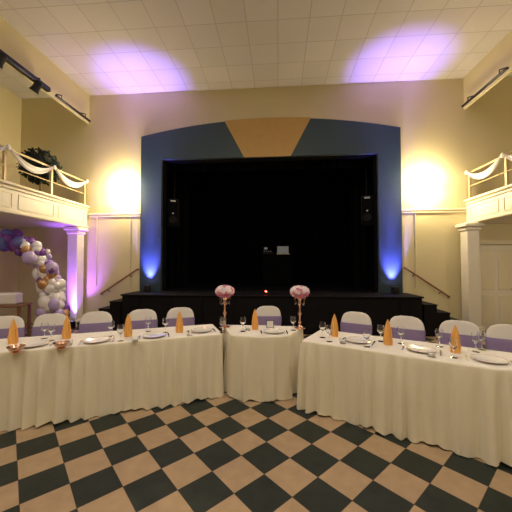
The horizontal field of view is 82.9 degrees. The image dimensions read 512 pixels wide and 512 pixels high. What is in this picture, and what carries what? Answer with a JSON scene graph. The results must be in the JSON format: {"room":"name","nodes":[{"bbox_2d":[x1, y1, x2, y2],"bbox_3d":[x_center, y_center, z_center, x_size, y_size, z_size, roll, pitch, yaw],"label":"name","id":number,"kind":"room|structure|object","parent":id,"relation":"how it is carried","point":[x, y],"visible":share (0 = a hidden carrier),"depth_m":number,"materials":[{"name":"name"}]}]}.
{"room":"community hall","nodes":[
{"label":"community hall","id":0,"kind":"room"},
{"bbox_2d":[0,85,21,315],"bbox_3d":[-7.124,-1.456,2.344,0.200,6.240,11.500,0,-2,4],"label":"wall","id":1,"kind":"structure","parent":0,"point":[10,103],"depth_m":7.78,"materials":[{"name":"paint"}]},
{"bbox_2d":[0,144,89,228],"bbox_3d":[-5.993,-1.556,2.260,2.050,1.295,11.480,0,-2,4],"label":"balcony","id":2,"kind":"object","parent":1,"relation":"attached to","point":[21,207],"visible":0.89,"depth_m":6.46,"materials":[{"name":"white paint"}]},
{"bbox_2d":[0,145,10,151],"bbox_3d":[-4.794,-1.974,5.014,0.051,0.364,1.191,0,-2,4],"label":"drape","id":3,"kind":"object","parent":2,"relation":"attached to","point":[8,147],"visible":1,"depth_m":5.51,"materials":[{"name":"white fabric"}]},
{"bbox_2d":[9,148,55,173],"bbox_3d":[-4.706,-1.943,6.160,0.051,0.364,1.191,0,-2,4],"label":"drape","id":4,"kind":"object","parent":2,"relation":"attached to","point":[26,165],"visible":1,"depth_m":6.06,"materials":[{"name":"white fabric"}]},
{"bbox_2d":[16,147,62,190],"bbox_3d":[-5.271,-1.831,7.072,0.896,1.607,0.888,0,-2,4],"label":"potted tree","id":5,"kind":"object","parent":2,"relation":"on","point":[41,156],"visible":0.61,"depth_m":6.92,"materials":[{"name":"green plant"}]},
{"bbox_2d":[55,167,88,187],"bbox_3d":[-4.617,-1.911,7.306,0.051,0.364,1.191,0,-2,4],"label":"drape","id":6,"kind":"object","parent":2,"relation":"attached to","point":[68,182],"visible":1,"depth_m":7.20,"materials":[{"name":"white fabric"}]},
{"bbox_2d":[0,16,89,123],"bbox_3d":[-5.050,-4.184,2.260,0.040,0.790,11.500,0,-2,4],"label":"wall","id":7,"kind":"structure","parent":0,"point":[12,42],"depth_m":6.43,"materials":[{"name":"paint"}]},
{"bbox_2d":[0,49,50,93],"bbox_3d":[-4.625,-3.608,5.573,0.264,0.423,1.600,0,-2,4],"label":"track light bar","id":8,"kind":"object","parent":7,"relation":"attached to","point":[38,84],"visible":1,"depth_m":5.76,"materials":[{"name":"metal"}]},
{"bbox_2d":[55,94,90,121],"bbox_3d":[-4.550,-3.687,7.174,0.168,0.177,1.200,0,-2,4],"label":"track light bar","id":9,"kind":"object","parent":7,"relation":"attached to","point":[56,95],"visible":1,"depth_m":7.07,"materials":[{"name":"metal"}]},
{"bbox_2d":[0,322,511,511],"bbox_3d":[-0.145,1.748,1.719,14.200,0.200,11.900,0,-2,4],"label":"floor","id":10,"kind":"structure","parent":0,"point":[226,453],"depth_m":2.29,"materials":[{"name":"tile"}]},
{"bbox_2d":[0,316,24,338],"bbox_3d":[-3.207,1.237,3.606,0.460,0.915,0.544,1,-2,-20],"label":"banquet chair","id":11,"kind":"object","parent":10,"relation":"on","point":[5,321],"visible":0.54,"depth_m":3.78,"materials":[{"name":"white fabric"}]},
{"bbox_2d":[0,292,32,335],"bbox_3d":[-5.388,1.280,6.167,0.900,0.980,0.500,0,-2,-13],"label":"side table","id":12,"kind":"object","parent":10,"relation":"on","point":[12,299],"visible":0.86,"depth_m":6.10,"materials":[{"name":"brown wood"}]},
{"bbox_2d":[0,229,70,317],"bbox_3d":[-5.186,0.581,6.569,1.779,2.401,0.678,0,-2,-14],"label":"garland","id":13,"kind":"object","parent":10,"relation":"on","point":[51,289],"visible":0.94,"depth_m":6.45,"materials":[{"name":"purple"}]},
{"bbox_2d":[31,313,65,336],"bbox_3d":[-2.728,1.242,3.777,0.460,0.915,0.544,1,-2,-20],"label":"banquet chair","id":14,"kind":"object","parent":10,"relation":"on","point":[58,319],"visible":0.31,"depth_m":3.92,"materials":[{"name":"white fabric"}]},
{"bbox_2d":[70,321,75,328],"bbox_3d":[-4.596,1.714,7.229,0.149,0.170,0.150,1,-2,-41],"label":"uplight","id":15,"kind":"object","parent":10,"relation":"on","point":[72,323],"visible":0.72,"depth_m":7.20,"materials":[{"name":"metal"}]},
{"bbox_2d":[63,227,88,326],"bbox_3d":[-4.731,0.532,7.594,0.420,2.555,0.420,0,-2,4],"label":"column","id":16,"kind":"structure","parent":10,"relation":"on","point":[75,253],"depth_m":7.48,"materials":[{"name":"white paint"}]},
{"bbox_2d":[78,311,112,332],"bbox_3d":[-2.216,1.247,3.961,0.460,0.915,0.544,1,-2,-20],"label":"banquet chair","id":17,"kind":"object","parent":10,"relation":"on","point":[97,321],"visible":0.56,"depth_m":4.10,"materials":[{"name":"white fabric"}]},
{"bbox_2d":[76,299,121,330],"bbox_3d":[-3.768,1.452,7.374,1.110,0.704,0.780,0,-2,4],"label":"steps","id":18,"kind":"structure","parent":10,"relation":"on","point":[115,308],"depth_m":6.97,"materials":[{"name":"black wood"}]},
{"bbox_2d":[0,324,223,431],"bbox_3d":[-2.107,1.312,3.241,3.558,0.745,0.808,1,-2,-20],"label":"banquet table","id":19,"kind":"object","parent":10,"relation":"on","point":[40,385],"visible":0.94,"depth_m":3.10,"materials":[{"name":"fabric"}]},
{"bbox_2d":[7,319,17,344],"bbox_3d":[-2.593,0.802,3.099,0.090,0.265,0.087,0,-2,-14],"label":"folded napkin","id":20,"kind":"object","parent":19,"relation":"on","point":[12,338],"visible":1,"depth_m":3.08,"materials":[{"name":"orange fabric"}]},
{"bbox_2d":[6,344,25,352],"bbox_3d":[-2.306,0.896,2.785,0.150,0.060,0.150,0,-2,4],"label":"bowl","id":21,"kind":"object","parent":19,"relation":"on","point":[14,348],"visible":1,"depth_m":2.77,"materials":[{"name":"brown metal"}]},
{"bbox_2d":[22,340,49,346],"bbox_3d":[-2.309,0.921,3.019,0.265,0.022,0.265,1,-2,-20],"label":"dinner plate","id":22,"kind":"object","parent":19,"relation":"on","point":[38,342],"visible":0.82,"depth_m":3.06,"materials":[{"name":"white ceramic"}]},
{"bbox_2d":[41,322,47,338],"bbox_3d":[-2.412,0.851,3.309,0.076,0.180,0.076,0,-2,4],"label":"wine glass","id":23,"kind":"object","parent":19,"relation":"on","point":[44,325],"visible":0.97,"depth_m":3.29,"materials":[{"name":"white"}]},
{"bbox_2d":[47,324,55,340],"bbox_3d":[-2.268,0.848,3.215,0.076,0.180,0.076,0,-2,4],"label":"wine glass","id":24,"kind":"object","parent":19,"relation":"on","point":[51,328],"visible":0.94,"depth_m":3.20,"materials":[{"name":"white"}]},
{"bbox_2d":[52,340,69,348],"bbox_3d":[-1.964,0.900,2.924,0.150,0.060,0.150,0,-2,4],"label":"bowl","id":25,"kind":"object","parent":19,"relation":"on","point":[60,344],"visible":1,"depth_m":2.92,"materials":[{"name":"brown"}]},
{"bbox_2d":[62,316,70,338],"bbox_3d":[-2.159,0.808,3.310,0.090,0.265,0.087,0,-2,-8],"label":"folded napkin","id":26,"kind":"object","parent":19,"relation":"on","point":[66,332],"visible":1,"depth_m":3.29,"materials":[{"name":"orange fabric"}]},
{"bbox_2d":[83,337,109,342],"bbox_3d":[-1.744,0.926,3.177,0.265,0.022,0.265,1,-2,-20],"label":"dinner plate","id":27,"kind":"object","parent":19,"relation":"on","point":[93,339],"visible":1,"depth_m":3.19,"materials":[{"name":"white ceramic"}]},
{"bbox_2d":[108,321,114,336],"bbox_3d":[-1.700,0.853,3.401,0.076,0.180,0.076,0,-2,4],"label":"wine glass","id":28,"kind":"object","parent":19,"relation":"on","point":[111,324],"visible":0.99,"depth_m":3.38,"materials":[{"name":"white"}]},
{"bbox_2d":[117,324,123,341],"bbox_3d":[-1.494,0.848,3.201,0.076,0.180,0.076,0,-2,4],"label":"wine glass","id":29,"kind":"object","parent":19,"relation":"on","point":[120,328],"visible":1,"depth_m":3.18,"materials":[{"name":"white"}]},
{"bbox_2d":[124,314,131,336],"bbox_3d":[-1.499,0.811,3.403,0.090,0.265,0.087,1,-2,-25],"label":"folded napkin","id":30,"kind":"object","parent":19,"relation":"on","point":[128,325],"visible":1,"depth_m":3.38,"materials":[{"name":"orange fabric"}]},
{"bbox_2d":[132,336,138,341],"bbox_3d":[-1.325,0.912,3.177,0.072,0.050,0.071,0,-2,4],"label":"tealight holder","id":31,"kind":"object","parent":19,"relation":"on","point":[134,338],"visible":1,"depth_m":3.15,"materials":[{"name":"clear glass"}]},
{"bbox_2d":[145,317,151,331],"bbox_3d":[-1.357,0.860,3.657,0.076,0.180,0.076,0,-2,4],"label":"wine glass","id":32,"kind":"object","parent":19,"relation":"on","point":[148,320],"visible":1,"depth_m":3.63,"materials":[{"name":"white"}]},
{"bbox_2d":[142,332,165,337],"bbox_3d":[-1.192,0.932,3.399,0.265,0.022,0.265,1,-2,-20],"label":"dinner plate","id":33,"kind":"object","parent":19,"relation":"on","point":[152,334],"visible":1,"depth_m":3.42,"materials":[{"name":"white ceramic"}]},
{"bbox_2d":[162,317,168,332],"bbox_3d":[-1.125,0.859,3.603,0.076,0.180,0.076,0,-2,4],"label":"wine glass","id":34,"kind":"object","parent":19,"relation":"on","point":[165,321],"visible":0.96,"depth_m":3.58,"materials":[{"name":"white"}]},
{"bbox_2d":[176,311,182,332],"bbox_3d":[-0.950,0.816,3.604,0.090,0.265,0.087,0,-2,-5],"label":"folded napkin","id":35,"kind":"object","parent":19,"relation":"on","point":[179,323],"visible":1,"depth_m":3.58,"materials":[{"name":"orange fabric"}]},
{"bbox_2d":[191,327,211,332],"bbox_3d":[-0.685,0.939,3.655,0.265,0.022,0.265,1,-2,-20],"label":"dinner plate","id":36,"kind":"object","parent":19,"relation":"on","point":[201,329],"visible":0.98,"depth_m":3.68,"materials":[{"name":"white ceramic"}]},
{"bbox_2d":[219,318,225,332],"bbox_3d":[-0.413,0.858,3.583,0.076,0.180,0.076,0,-2,4],"label":"wine glass","id":37,"kind":"object","parent":19,"relation":"on","point":[222,321],"visible":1,"depth_m":3.56,"materials":[{"name":"white"}]},
{"bbox_2d":[129,309,157,329],"bbox_3d":[-1.641,1.253,4.168,0.460,0.915,0.544,1,-2,-20],"label":"banquet chair","id":38,"kind":"object","parent":10,"relation":"on","point":[138,316],"visible":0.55,"depth_m":4.31,"materials":[{"name":"white fabric"}]},
{"bbox_2d":[166,307,194,326],"bbox_3d":[-1.121,1.258,4.355,0.460,0.915,0.544,1,-2,-20],"label":"banquet chair","id":39,"kind":"object","parent":10,"relation":"on","point":[187,314],"visible":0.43,"depth_m":4.50,"materials":[{"name":"white fabric"}]},
{"bbox_2d":[222,325,302,401],"bbox_3d":[0.051,1.325,3.697,1.166,0.745,0.731,0,-2,4],"label":"head table","id":40,"kind":"object","parent":10,"relation":"on","point":[259,367],"visible":0.8,"depth_m":3.40,"materials":[{"name":"fabric"}]},
{"bbox_2d":[215,285,233,327],"bbox_3d":[-0.420,0.674,3.903,0.258,0.565,0.258,-1,-2,25],"label":"centrepiece","id":41,"kind":"object","parent":40,"relation":"on","point":[224,291],"visible":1,"depth_m":3.84,"materials":[{"name":"pink plant"}]},
{"bbox_2d":[240,317,245,331],"bbox_3d":[-0.165,0.860,3.657,0.076,0.180,0.076,0,-2,4],"label":"wine glass","id":42,"kind":"object","parent":40,"relation":"on","point":[242,319],"visible":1,"depth_m":3.63,"materials":[{"name":"white"}]},
{"bbox_2d":[252,310,257,329],"bbox_3d":[-0.013,0.821,3.771,0.090,0.265,0.087,0,-2,-1],"label":"folded napkin","id":43,"kind":"object","parent":40,"relation":"on","point":[254,317],"visible":1,"depth_m":3.75,"materials":[{"name":"orange fabric"}]},
{"bbox_2d":[266,320,273,327],"bbox_3d":[0.187,0.905,3.874,0.100,0.100,0.064,0,-2,0],"label":"table sign","id":44,"kind":"object","parent":40,"relation":"on","point":[269,323],"visible":1,"depth_m":3.85,"materials":[{"name":"paper"}]},
{"bbox_2d":[264,328,284,333],"bbox_3d":[0.225,0.938,3.600,0.265,0.022,0.265,0,-2,0],"label":"dinner plate","id":45,"kind":"object","parent":40,"relation":"on","point":[270,330],"visible":1,"depth_m":3.62,"materials":[{"name":"white ceramic"}]},
{"bbox_2d":[290,316,295,330],"bbox_3d":[0.477,0.862,3.722,0.076,0.180,0.076,0,-2,4],"label":"wine glass","id":46,"kind":"object","parent":40,"relation":"on","point":[293,318],"visible":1,"depth_m":3.70,"materials":[{"name":"white"}]},
{"bbox_2d":[290,285,309,328],"bbox_3d":[0.581,0.673,3.843,0.258,0.565,0.258,0,-2,-6],"label":"centrepiece","id":47,"kind":"object","parent":40,"relation":"on","point":[299,292],"visible":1,"depth_m":3.79,"materials":[{"name":"pink plant"}]},
{"bbox_2d":[256,306,281,325],"bbox_3d":[0.194,1.262,4.499,0.460,0.915,0.544,0,-2,0],"label":"banquet chair","id":48,"kind":"object","parent":10,"relation":"on","point":[264,313],"visible":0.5,"depth_m":4.66,"materials":[{"name":"white fabric"}]},
{"bbox_2d":[120,291,423,335],"bbox_3d":[0.264,1.355,7.046,6.960,0.880,0.830,0,-2,4],"label":"stage apron","id":49,"kind":"object","parent":10,"relation":"on","point":[206,307],"visible":0.56,"depth_m":6.66,"materials":[{"name":"black wood"}]},
{"bbox_2d":[143,285,150,291],"bbox_3d":[-2.805,0.840,7.457,0.182,0.170,0.148,0,-2,4],"label":"uplight","id":50,"kind":"object","parent":49,"relation":"on","point":[147,288],"depth_m":7.41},
{"bbox_2d":[391,287,398,293],"bbox_3d":[3.347,0.827,6.984,0.182,0.170,0.148,0,-2,4],"label":"uplight","id":51,"kind":"object","parent":49,"relation":"on","point":[394,290],"depth_m":6.93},
{"bbox_2d":[340,311,371,334],"bbox_3d":[1.323,1.247,3.945,0.460,0.915,0.544,-1,-2,32],"label":"banquet chair","id":52,"kind":"object","parent":10,"relation":"on","point":[351,322],"visible":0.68,"depth_m":4.07,"materials":[{"name":"white fabric"}]},
{"bbox_2d":[297,330,511,466],"bbox_3d":[1.642,1.303,2.893,2.423,0.745,0.829,-1,-2,32],"label":"banquet table","id":53,"kind":"object","parent":10,"relation":"on","point":[462,406],"visible":0.93,"depth_m":2.65,"materials":[{"name":"fabric"}]},
{"bbox_2d":[319,321,325,337],"bbox_3d":[0.768,0.852,3.354,0.076,0.180,0.076,0,-2,4],"label":"wine glass","id":54,"kind":"object","parent":53,"relation":"on","point":[322,325],"visible":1,"depth_m":3.33,"materials":[{"name":"white"}]},
{"bbox_2d":[326,324,332,341],"bbox_3d":[0.806,0.847,3.179,0.076,0.180,0.076,0,-2,4],"label":"wine glass","id":55,"kind":"object","parent":53,"relation":"on","point":[329,328],"visible":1,"depth_m":3.16,"materials":[{"name":"white"}]},
{"bbox_2d":[331,314,338,336],"bbox_3d":[0.921,0.811,3.403,0.090,0.265,0.087,-1,-2,36],"label":"folded napkin","id":56,"kind":"object","parent":53,"relation":"on","point":[334,323],"visible":0.88,"depth_m":3.38,"materials":[{"name":"orange fabric"}]},
{"bbox_2d":[339,338,345,343],"bbox_3d":[0.928,0.910,3.102,0.072,0.050,0.071,0,-2,4],"label":"tealight holder","id":57,"kind":"object","parent":53,"relation":"on","point":[342,340],"visible":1,"depth_m":3.08,"materials":[{"name":"clear glass"}]},
{"bbox_2d":[346,337,370,342],"bbox_3d":[1.115,0.926,3.177,0.265,0.022,0.265,-1,-2,32],"label":"dinner plate","id":58,"kind":"object","parent":53,"relation":"on","point":[351,339],"visible":0.91,"depth_m":3.19,"materials":[{"name":"white ceramic"}]},
{"bbox_2d":[363,328,369,347],"bbox_3d":[1.136,0.842,2.979,0.076,0.180,0.076,0,-2,4],"label":"wine glass","id":59,"kind":"object","parent":53,"relation":"on","point":[366,332],"visible":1,"depth_m":2.96,"materials":[{"name":"white"}]},
{"bbox_2d":[377,324,383,341],"bbox_3d":[1.372,0.847,3.189,0.076,0.180,0.076,0,-2,4],"label":"wine glass","id":60,"kind":"object","parent":53,"relation":"on","point":[380,328],"visible":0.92,"depth_m":3.17,"materials":[{"name":"clear glass"}]},
{"bbox_2d":[383,319,392,345],"bbox_3d":[1.392,0.801,3.060,0.087,0.265,0.090,1,-2,-43],"label":"folded napkin","id":61,"kind":"object","parent":53,"relation":"on","point":[387,338],"visible":1,"depth_m":3.04,"materials":[{"name":"orange fabric"}]},
{"bbox_2d":[397,326,404,343],"bbox_3d":[1.549,0.845,3.098,0.076,0.180,0.076,0,-2,4],"label":"wine glass","id":62,"kind":"object","parent":53,"relation":"on","point":[400,329],"visible":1,"depth_m":3.08,"materials":[{"name":"white"}]},
{"bbox_2d":[406,345,436,352],"bbox_3d":[1.621,0.917,2.842,0.265,0.022,0.265,-1,-2,32],"label":"dinner plate","id":63,"kind":"object","parent":53,"relation":"on","point":[418,348],"visible":0.84,"depth_m":2.88,"materials":[{"name":"white ceramic"}]},
{"bbox_2d":[427,350,435,357],"bbox_3d":[1.608,0.898,2.656,0.072,0.050,0.071,0,-2,4],"label":"tealight holder","id":64,"kind":"object","parent":53,"relation":"on","point":[430,353],"visible":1,"depth_m":2.63,"materials":[{"name":"clear glass"}]},
{"bbox_2d":[435,328,443,347],"bbox_3d":[1.887,0.842,2.984,0.076,0.180,0.076,0,-2,4],"label":"wine glass","id":65,"kind":"object","parent":53,"relation":"on","point":[439,333],"visible":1,"depth_m":2.96,"materials":[{"name":"white"}]},
{"bbox_2d":[448,337,457,358],"bbox_3d":[1.795,0.832,2.638,0.076,0.180,0.076,0,-2,4],"label":"wine glass","id":66,"kind":"object","parent":53,"relation":"on","point":[453,341],"visible":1,"depth_m":2.62,"materials":[{"name":"white"}]},
{"bbox_2d":[450,325,460,353],"bbox_3d":[1.914,0.794,2.785,0.090,0.265,0.087,-1,-2,31],"label":"folded napkin","id":67,"kind":"object","parent":53,"relation":"on","point":[455,333],"visible":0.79,"depth_m":2.76,"materials":[{"name":"orange fabric"}]},
{"bbox_2d":[471,332,480,352],"bbox_3d":[2.130,0.837,2.811,0.076,0.180,0.076,0,-2,4],"label":"wine glass","id":68,"kind":"object","parent":53,"relation":"on","point":[475,337],"visible":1,"depth_m":2.79,"materials":[{"name":"white"}]},
{"bbox_2d":[477,331,485,350],"bbox_3d":[2.240,0.839,2.878,0.076,0.180,0.076,0,-2,4],"label":"wine glass","id":69,"kind":"object","parent":53,"relation":"on","point":[482,333],"visible":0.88,"depth_m":2.86,"materials":[{"name":"white"}]},
{"bbox_2d":[470,354,508,363],"bbox_3d":[2.045,0.908,2.544,0.265,0.022,0.265,-1,-2,32],"label":"dinner plate","id":70,"kind":"object","parent":53,"relation":"on","point":[487,358],"visible":1,"depth_m":2.56,"materials":[{"name":"white ceramic"}]},
{"bbox_2d":[389,316,425,341],"bbox_3d":[1.861,1.238,3.614,0.460,0.915,0.544,-1,-2,32],"label":"banquet chair","id":71,"kind":"object","parent":10,"relation":"on","point":[414,327],"visible":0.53,"depth_m":3.72,"materials":[{"name":"white fabric"}]},
{"bbox_2d":[422,301,461,336],"bbox_3d":[4.299,1.435,6.753,1.110,0.704,0.780,0,-2,4],"label":"steps","id":72,"kind":"structure","parent":10,"relation":"on","point":[432,317],"depth_m":6.41,"materials":[{"name":"black wood"}]},
{"bbox_2d":[438,320,480,347],"bbox_3d":[2.343,1.229,3.317,0.460,0.915,0.544,-1,-2,32],"label":"banquet chair","id":73,"kind":"object","parent":10,"relation":"on","point":[465,328],"visible":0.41,"depth_m":3.44,"materials":[{"name":"white fabric"}]},
{"bbox_2d":[455,222,484,330],"bbox_3d":[5.061,0.511,6.840,0.420,2.555,0.420,0,-2,4],"label":"column","id":74,"kind":"structure","parent":10,"relation":"on","point":[469,232],"depth_m":6.72,"materials":[{"name":"white paint"}]},
{"bbox_2d":[485,324,511,352],"bbox_3d":[2.733,1.223,3.076,0.460,0.915,0.544,-1,-2,32],"label":"banquet chair","id":75,"kind":"object","parent":10,"relation":"on","point":[498,336],"visible":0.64,"depth_m":3.25,"materials":[{"name":"white fabric"}]},
{"bbox_2d":[0,0,511,98],"bbox_3d":[-0.145,-4.689,1.896,14.200,0.200,11.900,0,-2,4],"label":"ceiling","id":76,"kind":"structure","parent":0,"point":[106,47],"depth_m":6.02,"materials":[{"name":"tile"}]},
{"bbox_2d":[17,76,511,321],"bbox_3d":[0.304,-1.310,7.644,14.200,6.240,0.211,0,-2,4],"label":"wall","id":77,"kind":"structure","parent":0,"point":[441,140],"depth_m":7.58,"materials":[{"name":"paint"}]},
{"bbox_2d":[96,223,96,281],"bbox_3d":[-4.312,-0.124,7.840,0.024,1.880,0.021,0,-2,4],"label":"conduit","id":78,"kind":"object","parent":77,"relation":"attached to","point":[96,223],"visible":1,"depth_m":7.83,"materials":[{"name":"metal"}]},
{"bbox_2d":[87,213,139,216],"bbox_3d":[-3.833,-1.109,7.831,1.520,0.100,0.040,0,-2,4],"label":"trim","id":79,"kind":"structure","parent":77,"relation":"attached to","point":[120,214],"depth_m":7.81,"materials":[{"name":"paint"}]},
{"bbox_2d":[100,268,138,294],"bbox_3d":[-3.636,0.683,7.730,1.044,0.704,0.111,0,-2,4],"label":"handrail","id":80,"kind":"object","parent":77,"relation":"attached to","point":[138,268],"visible":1,"depth_m":7.68,"materials":[{"name":"brown wood"}]},
{"bbox_2d":[130,216,130,277],"bbox_3d":[-3.365,-0.126,7.767,0.024,1.880,0.021,0,-2,4],"label":"conduit","id":81,"kind":"object","parent":77,"relation":"attached to","point":[130,216],"visible":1,"depth_m":7.76,"materials":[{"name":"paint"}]},
{"bbox_2d":[140,117,402,292],"bbox_3d":[0.273,-1.329,7.493,6.720,4.510,0.085,0,-2,4],"label":"surround","id":82,"kind":"object","parent":77,"relation":"attached to","point":[273,136],"visible":0.98,"depth_m":7.47,"materials":[{"name":"paint"}]},
{"bbox_2d":[415,213,416,287],"bbox_3d":[3.964,-0.141,7.204,0.024,1.880,0.021,0,-2,4],"label":"conduit","id":83,"kind":"object","parent":77,"relation":"attached to","point":[415,213],"visible":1,"depth_m":7.20,"materials":[{"name":"metal"}]},
{"bbox_2d":[403,267,449,297],"bbox_3d":[4.195,0.647,7.128,1.074,0.744,0.111,0,-2,4],"label":"handrail","id":84,"kind":"object","parent":77,"relation":"attached to","point":[407,269],"visible":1,"depth_m":7.08,"materials":[{"name":"brown wood"}]},
{"bbox_2d":[402,208,466,212],"bbox_3d":[4.402,-1.127,7.197,1.560,0.100,0.040,0,-2,4],"label":"trim","id":85,"kind":"structure","parent":77,"relation":"attached to","point":[435,210],"depth_m":7.18,"materials":[{"name":"paint"}]},
{"bbox_2d":[479,240,511,243],"bbox_3d":[6.219,0.703,6.997,1.785,2.180,0.060,0,-2,4],"label":"trim","id":86,"kind":"structure","parent":77,"relation":"attached to","point":[480,241],"depth_m":7.03,"materials":[{"name":"paint"}]},
{"bbox_2d":[480,245,511,329],"bbox_3d":[5.805,0.763,6.989,0.800,2.060,0.115,0,-2,4],"label":"door","id":87,"kind":"structure","parent":77,"relation":"in","point":[495,260],"depth_m":6.99,"materials":[{"name":"white paint"}]},
{"bbox_2d":[165,282,375,292],"bbox_3d":[0.437,1.034,9.570,7.600,0.100,3.800,0,-2,4],"label":"floor","id":88,"kind":"structure","parent":0,"point":[193,286],"depth_m":8.89,"materials":[{"name":"black wood"}]},
{"bbox_2d":[166,171,189,286],"bbox_3d":[-2.740,-1.400,9.079,1.350,4.700,0.100,0,-2,4],"label":"stage curtain","id":89,"kind":"object","parent":88,"relation":"on","point":[177,239],"visible":0.29,"depth_m":9.04,"materials":[{"name":"black fabric"}]},
{"bbox_2d":[189,167,351,282],"bbox_3d":[0.560,-1.441,11.234,7.600,4.900,0.100,0,-2,4],"label":"curtain","id":90,"kind":"object","parent":88,"relation":"on","point":[236,214],"visible":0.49,"depth_m":11.24,"materials":[{"name":"black fabric"}]},
{"bbox_2d":[262,246,291,285],"bbox_3d":[0.702,0.315,9.695,1.000,1.334,0.500,0,-2,4],"label":"booth","id":91,"kind":"object","parent":88,"relation":"on","point":[276,268],"visible":1,"depth_m":9.45,"materials":[{"name":"black fabric"}]},
{"bbox_2d":[351,167,374,287],"bbox_3d":[3.492,-1.413,8.600,1.350,4.700,0.099,0,-2,4],"label":"stage curtain","id":92,"kind":"object","parent":88,"relation":"on","point":[362,237],"visible":0.26,"depth_m":8.61,"materials":[{"name":"black fabric"}]},
{"bbox_2d":[463,30,511,108],"bbox_3d":[4.761,-4.205,1.505,0.040,0.790,11.500,0,-2,4],"label":"wall","id":93,"kind":"structure","parent":0,"point":[500,56],"depth_m":6.35,"materials":[{"name":"paint"}]},
{"bbox_2d":[461,67,508,106],"bbox_3d":[5.012,-3.710,6.338,0.168,0.177,1.400,0,-2,4],"label":"track light bar","id":94,"kind":"object","parent":93,"relation":"attached to","point":[504,69],"visible":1,"depth_m":6.19,"materials":[{"name":"metal"}]},
{"bbox_3d":[-3.551,-1.226,9.939,0.200,6.200,3.800,0,-2,4],"label":"wall","id":95,"kind":"structure","parent":0,"visible":0},
{"bbox_3d":[0.311,-3.179,8.040,7.600,1.600,0.080,0,-2,4],"label":"valance","id":96,"kind":"object","parent":95,"relation":"attached to","visible":0},
{"bbox_2d":[167,172,179,227],"bbox_3d":[-2.377,-1.694,8.399,0.300,1.750,0.434,0,-2,-10],"label":"speaker","id":97,"kind":"object","parent":96,"relation":"hanging from","point":[173,204],"visible":0.99,"depth_m":8.19},
{"bbox_2d":[361,167,372,225],"bbox_3d":[3.048,-1.706,7.981,0.300,1.750,0.434,-1,-2,19],"label":"speaker","id":98,"kind":"object","parent":96,"relation":"hanging from","point":[367,200],"visible":0.97,"depth_m":7.78},
{"bbox_3d":[6.834,-1.486,1.271,0.200,6.240,11.500,0,-2,4],"label":"wall","id":99,"kind":"structure","parent":0,"visible":0},
{"bbox_2d":[464,151,511,223],"bbox_3d":[5.703,-1.581,1.361,2.050,1.295,11.480,0,-2,4],"label":"balcony","id":100,"kind":"object","parent":99,"relation":"attached to","point":[494,206],"visible":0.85,"depth_m":6.36,"materials":[{"name":"white paint"}]},
{"bbox_2d":[465,156,501,178],"bbox_3d":[5.114,-1.932,6.558,0.051,0.364,1.191,0,-2,4],"label":"drape","id":101,"kind":"object","parent":100,"relation":"attached to","point":[493,166],"visible":1,"depth_m":6.44,"materials":[{"name":"white fabric"}]},
{"bbox_2d":[500,153,511,160],"bbox_3d":[5.026,-1.964,5.412,0.051,0.364,1.191,0,-2,4],"label":"drape","id":102,"kind":"object","parent":100,"relation":"attached to","point":[502,155],"visible":1,"depth_m":5.86,"materials":[{"name":"white fabric"}]}
]}

